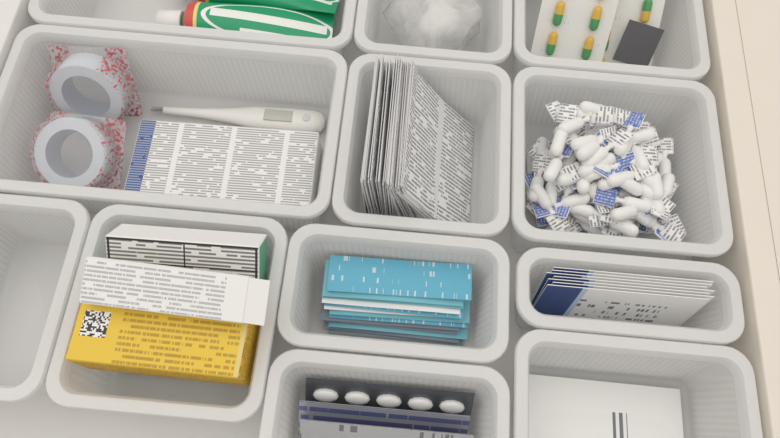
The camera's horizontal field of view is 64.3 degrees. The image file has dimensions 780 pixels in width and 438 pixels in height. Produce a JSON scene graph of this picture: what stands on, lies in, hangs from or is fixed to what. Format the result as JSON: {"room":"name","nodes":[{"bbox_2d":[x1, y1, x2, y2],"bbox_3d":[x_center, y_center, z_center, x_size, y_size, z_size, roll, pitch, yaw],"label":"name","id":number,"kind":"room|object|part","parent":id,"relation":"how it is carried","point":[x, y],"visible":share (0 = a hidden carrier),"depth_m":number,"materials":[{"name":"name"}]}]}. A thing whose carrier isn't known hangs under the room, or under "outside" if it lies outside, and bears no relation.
{"room":"medicine drawer","nodes":[
{"label":"medicine drawer","id":0,"kind":"room"},
{"bbox_2d":[0,0,779,437],"bbox_3d":[-0.023,-0.006,0.386,0.618,0.072,0.479,5,68,0],"label":"drawer","id":1,"kind":"object","parent":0,"point":[743,75],"visible":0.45,"depth_m":0.37,"materials":[{"name":"white laminate"}]},
{"bbox_3d":[-0.253,-0.029,0.382,0.016,0.060,0.479,5,68,0],"label":"panel","id":2,"kind":"part","parent":1,"relation":"part of","materials":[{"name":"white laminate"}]},
{"bbox_2d":[0,193,90,402],"bbox_3d":[-0.211,0.048,0.354,0.078,0.055,0.110,5,68,0],"label":"bin","id":3,"kind":"object","parent":1,"relation":"on","point":[43,239],"visible":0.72,"depth_m":0.37,"materials":[{"name":"white plastic"}]},
{"bbox_2d":[46,204,287,422],"bbox_3d":[-0.116,0.056,0.354,0.110,0.055,0.110,5,68,0],"label":"bin","id":4,"kind":"object","parent":1,"relation":"on","point":[69,384],"visible":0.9,"depth_m":0.34,"materials":[{"name":"white plastic"}]},
{"bbox_3d":[-0.116,0.056,0.362,0.078,0.033,0.069,5,68,0],"label":"box","id":5,"kind":"object","parent":4,"relation":"in","visible":0},
{"bbox_2d":[65,303,259,385],"bbox_3d":[-0.116,0.063,0.324,0.087,0.030,0.036,6,68,1],"label":"box","id":6,"kind":"object","parent":5,"relation":"on","point":[106,338],"visible":0.76,"depth_m":0.31,"materials":[{"name":"yellow cardboard"}]},
{"bbox_2d":[79,256,270,325],"bbox_3d":[-0.106,0.035,0.308,0.093,0.018,0.025,7,68,1],"label":"box","id":7,"kind":"object","parent":6,"relation":"on","point":[196,293],"visible":1,"depth_m":0.30,"materials":[{"name":"white"}]},
{"bbox_2d":[105,224,266,279],"bbox_3d":[-0.108,0.025,0.335,0.080,0.038,0.040,4,68,0],"label":"box","id":8,"kind":"object","parent":5,"relation":"on","point":[239,253],"visible":0.52,"depth_m":0.32,"materials":[{"name":"white cardboard"}]},
{"bbox_2d":[0,24,347,231],"bbox_3d":[-0.136,-0.052,0.397,0.210,0.055,0.116,5,68,0],"label":"bin","id":9,"kind":"object","parent":1,"relation":"in","point":[168,71],"visible":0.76,"depth_m":0.40,"materials":[{"name":"white plastic"}]},
{"bbox_2d":[30,111,125,188],"bbox_3d":[-0.198,-0.042,0.392,0.050,0.040,0.053,8,68,1],"label":"tape roll","id":10,"kind":"object","parent":9,"relation":"in","point":[49,142],"visible":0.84,"depth_m":0.39,"materials":[{"name":"white fabric"}]},
{"bbox_2d":[46,45,142,125],"bbox_3d":[-0.194,-0.084,0.404,0.050,0.053,0.040,2,68,-1],"label":"tape roll","id":11,"kind":"object","parent":9,"relation":"in","point":[111,77],"visible":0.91,"depth_m":0.40,"materials":[{"name":"white fabric"}]},
{"bbox_2d":[124,120,320,205],"bbox_3d":[-0.106,-0.032,0.404,0.116,0.022,0.054,4,68,0],"label":"box","id":12,"kind":"object","parent":9,"relation":"in","point":[277,166],"visible":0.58,"depth_m":0.39,"materials":[{"name":"white cardboard"}]},
{"bbox_2d":[150,106,324,131],"bbox_3d":[-0.105,-0.071,0.426,0.120,0.011,0.018,5,68,0],"label":"thermometer","id":13,"kind":"object","parent":9,"relation":"in","point":[254,117],"visible":0.98,"depth_m":0.42,"materials":[{"name":"white plastic"}]},
{"bbox_2d":[28,0,356,56],"bbox_3d":[-0.126,-0.161,0.441,0.210,0.055,0.116,5,68,0],"label":"bin","id":14,"kind":"object","parent":1,"relation":"on","point":[136,16],"visible":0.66,"depth_m":0.40,"materials":[{"name":"white plastic"}]},
{"bbox_2d":[156,2,334,38],"bbox_3d":[-0.103,-0.137,0.442,0.124,0.030,0.045,5,68,0],"label":"tube","id":15,"kind":"object","parent":14,"relation":"in","point":[225,16],"visible":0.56,"depth_m":0.43,"materials":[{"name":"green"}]},
{"bbox_2d":[198,0,339,13],"bbox_3d":[-0.099,-0.166,0.454,0.124,0.030,0.041,6,68,1],"label":"tube","id":16,"kind":"object","parent":14,"relation":"in","point":[328,6],"visible":0.77,"depth_m":0.44,"materials":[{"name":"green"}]},
{"bbox_2d":[259,349,509,437],"bbox_3d":[-0.005,0.139,0.324,0.124,0.055,0.123,5,68,0],"label":"bin","id":17,"kind":"object","parent":1,"relation":"in","point":[288,373],"visible":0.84,"depth_m":0.32,"materials":[{"name":"white plastic"}]},
{"bbox_2d":[299,400,469,437],"bbox_3d":[-0.004,0.119,0.341,0.092,0.030,0.027,5,68,0],"label":"blister pack","id":18,"kind":"object","parent":17,"relation":"in","point":[308,410],"visible":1,"depth_m":0.34,"materials":[{"name":"metal"}]},
{"bbox_2d":[300,419,473,437],"bbox_3d":[-0.003,0.130,0.336,0.092,0.032,0.031,5,68,0],"label":"blister pack","id":19,"kind":"object","parent":17,"relation":"in","point":[308,428],"visible":1,"depth_m":0.33,"materials":[{"name":"metal"}]},
{"bbox_2d":[305,378,474,432],"bbox_3d":[-0.001,0.108,0.345,0.092,0.031,0.026,5,68,0],"label":"blister pack","id":20,"kind":"object","parent":17,"relation":"in","point":[317,390],"visible":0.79,"depth_m":0.34,"materials":[{"name":"metal"}]},
{"bbox_2d":[277,224,509,363],"bbox_3d":[0.003,0.049,0.360,0.123,0.055,0.069,5,68,0],"label":"bin","id":21,"kind":"object","parent":1,"relation":"on","point":[299,323],"visible":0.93,"depth_m":0.35,"materials":[{"name":"white plastic"}]},
{"bbox_2d":[320,255,471,344],"bbox_3d":[0.004,0.048,0.369,0.089,0.032,0.041,5,68,0],"label":"stack","id":22,"kind":"object","parent":21,"relation":"in","point":[362,296],"visible":1,"depth_m":0.36,"materials":[{"name":"blue paper"}]},
{"bbox_2d":[332,54,510,237],"bbox_3d":[0.021,-0.038,0.396,0.102,0.055,0.116,5,68,0],"label":"bin","id":23,"kind":"object","parent":1,"relation":"on","point":[480,93],"visible":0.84,"depth_m":0.39,"materials":[{"name":"white plastic"}]},
{"bbox_2d":[360,54,473,221],"bbox_3d":[0.021,-0.043,0.384,0.070,0.073,0.086,5,68,0],"label":"stack","id":24,"kind":"object","parent":23,"relation":"in","point":[417,163],"visible":0.95,"depth_m":0.37,"materials":[{"name":"white paper"}]},
{"bbox_2d":[354,0,511,64],"bbox_3d":[0.031,-0.147,0.441,0.102,0.055,0.116,5,68,0],"label":"bin","id":25,"kind":"object","parent":1,"relation":"on","point":[381,26],"visible":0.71,"depth_m":0.45,"materials":[{"name":"white plastic"}]},
{"bbox_2d":[398,0,482,43],"bbox_3d":[0.032,-0.143,0.439,0.065,0.047,0.067,-31,72,-13],"label":"plastic bag","id":26,"kind":"object","parent":25,"relation":"in","point":[441,18],"visible":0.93,"depth_m":0.43,"materials":[{"name":"white plastic"}]},
{"bbox_2d":[513,0,709,81],"bbox_3d":[0.146,-0.137,0.440,0.126,0.055,0.116,5,68,0],"label":"bin","id":27,"kind":"object","parent":1,"relation":"on","point":[682,51],"visible":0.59,"depth_m":0.41,"materials":[{"name":"white plastic"}]},
{"bbox_2d":[531,0,618,61],"bbox_3d":[0.127,-0.138,0.421,0.050,0.083,0.066,8,68,1],"label":"blister pack","id":28,"kind":"object","parent":27,"relation":"in","point":[568,29],"visible":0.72,"depth_m":0.42,"materials":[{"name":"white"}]},
{"bbox_2d":[602,0,664,65],"bbox_3d":[0.163,-0.144,0.427,0.050,0.078,0.071,1,68,-1],"label":"blister pack","id":29,"kind":"object","parent":27,"relation":"in","point":[649,12],"visible":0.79,"depth_m":0.43,"materials":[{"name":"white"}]},
{"bbox_2d":[613,20,663,65],"bbox_3d":[0.172,-0.121,0.430,0.029,0.025,0.020,10,68,2],"label":"blister pack","id":30,"kind":"object","parent":27,"relation":"in","point":[639,41],"visible":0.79,"depth_m":0.43,"materials":[{"name":"silver metal"}]},
{"bbox_2d":[511,67,732,259],"bbox_3d":[0.136,-0.028,0.396,0.126,0.055,0.118,5,68,0],"label":"bin","id":31,"kind":"object","parent":1,"relation":"on","point":[685,111],"visible":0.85,"depth_m":0.39,"materials":[{"name":"white plastic"}]},
{"bbox_2d":[525,101,686,241],"bbox_3d":[0.135,-0.028,0.392,0.100,0.055,0.090,5,68,0],"label":"pile","id":32,"kind":"object","parent":31,"relation":"in","point":[606,171],"visible":0.99,"depth_m":0.38,"materials":[{"name":"white plastic"}]},
{"bbox_2d":[515,247,744,344],"bbox_3d":[0.130,0.051,0.363,0.124,0.055,0.046,5,68,0],"label":"bin","id":33,"kind":"object","parent":1,"relation":"on","point":[721,321],"visible":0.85,"depth_m":0.34,"materials":[{"name":"white plastic"}]},
{"bbox_2d":[531,267,714,325],"bbox_3d":[0.130,0.048,0.361,0.092,0.052,0.018,5,68,0],"label":"stack","id":34,"kind":"object","parent":33,"relation":"in","point":[570,292],"visible":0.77,"depth_m":0.34,"materials":[{"name":"white paper"}]},
{"bbox_2d":[513,329,762,437],"bbox_3d":[0.123,0.131,0.331,0.126,0.055,0.125,5,68,0],"label":"bin","id":35,"kind":"object","parent":1,"relation":"in","point":[716,384],"visible":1,"depth_m":0.33,"materials":[{"name":"white plastic"}]},
{"bbox_2d":[529,374,683,437],"bbox_3d":[0.122,0.138,0.351,0.092,0.005,0.090,5,68,0],"label":"packet","id":36,"kind":"object","parent":35,"relation":"in","point":[559,407],"visible":0.89,"depth_m":0.36,"materials":[{"name":"paper"}]},
{"bbox_3d":[0.207,0.013,0.379,0.016,0.060,0.479,5,68,0],"label":"panel","id":37,"kind":"part","parent":1,"relation":"part of","materials":[{"name":"beige wood"}]}
]}

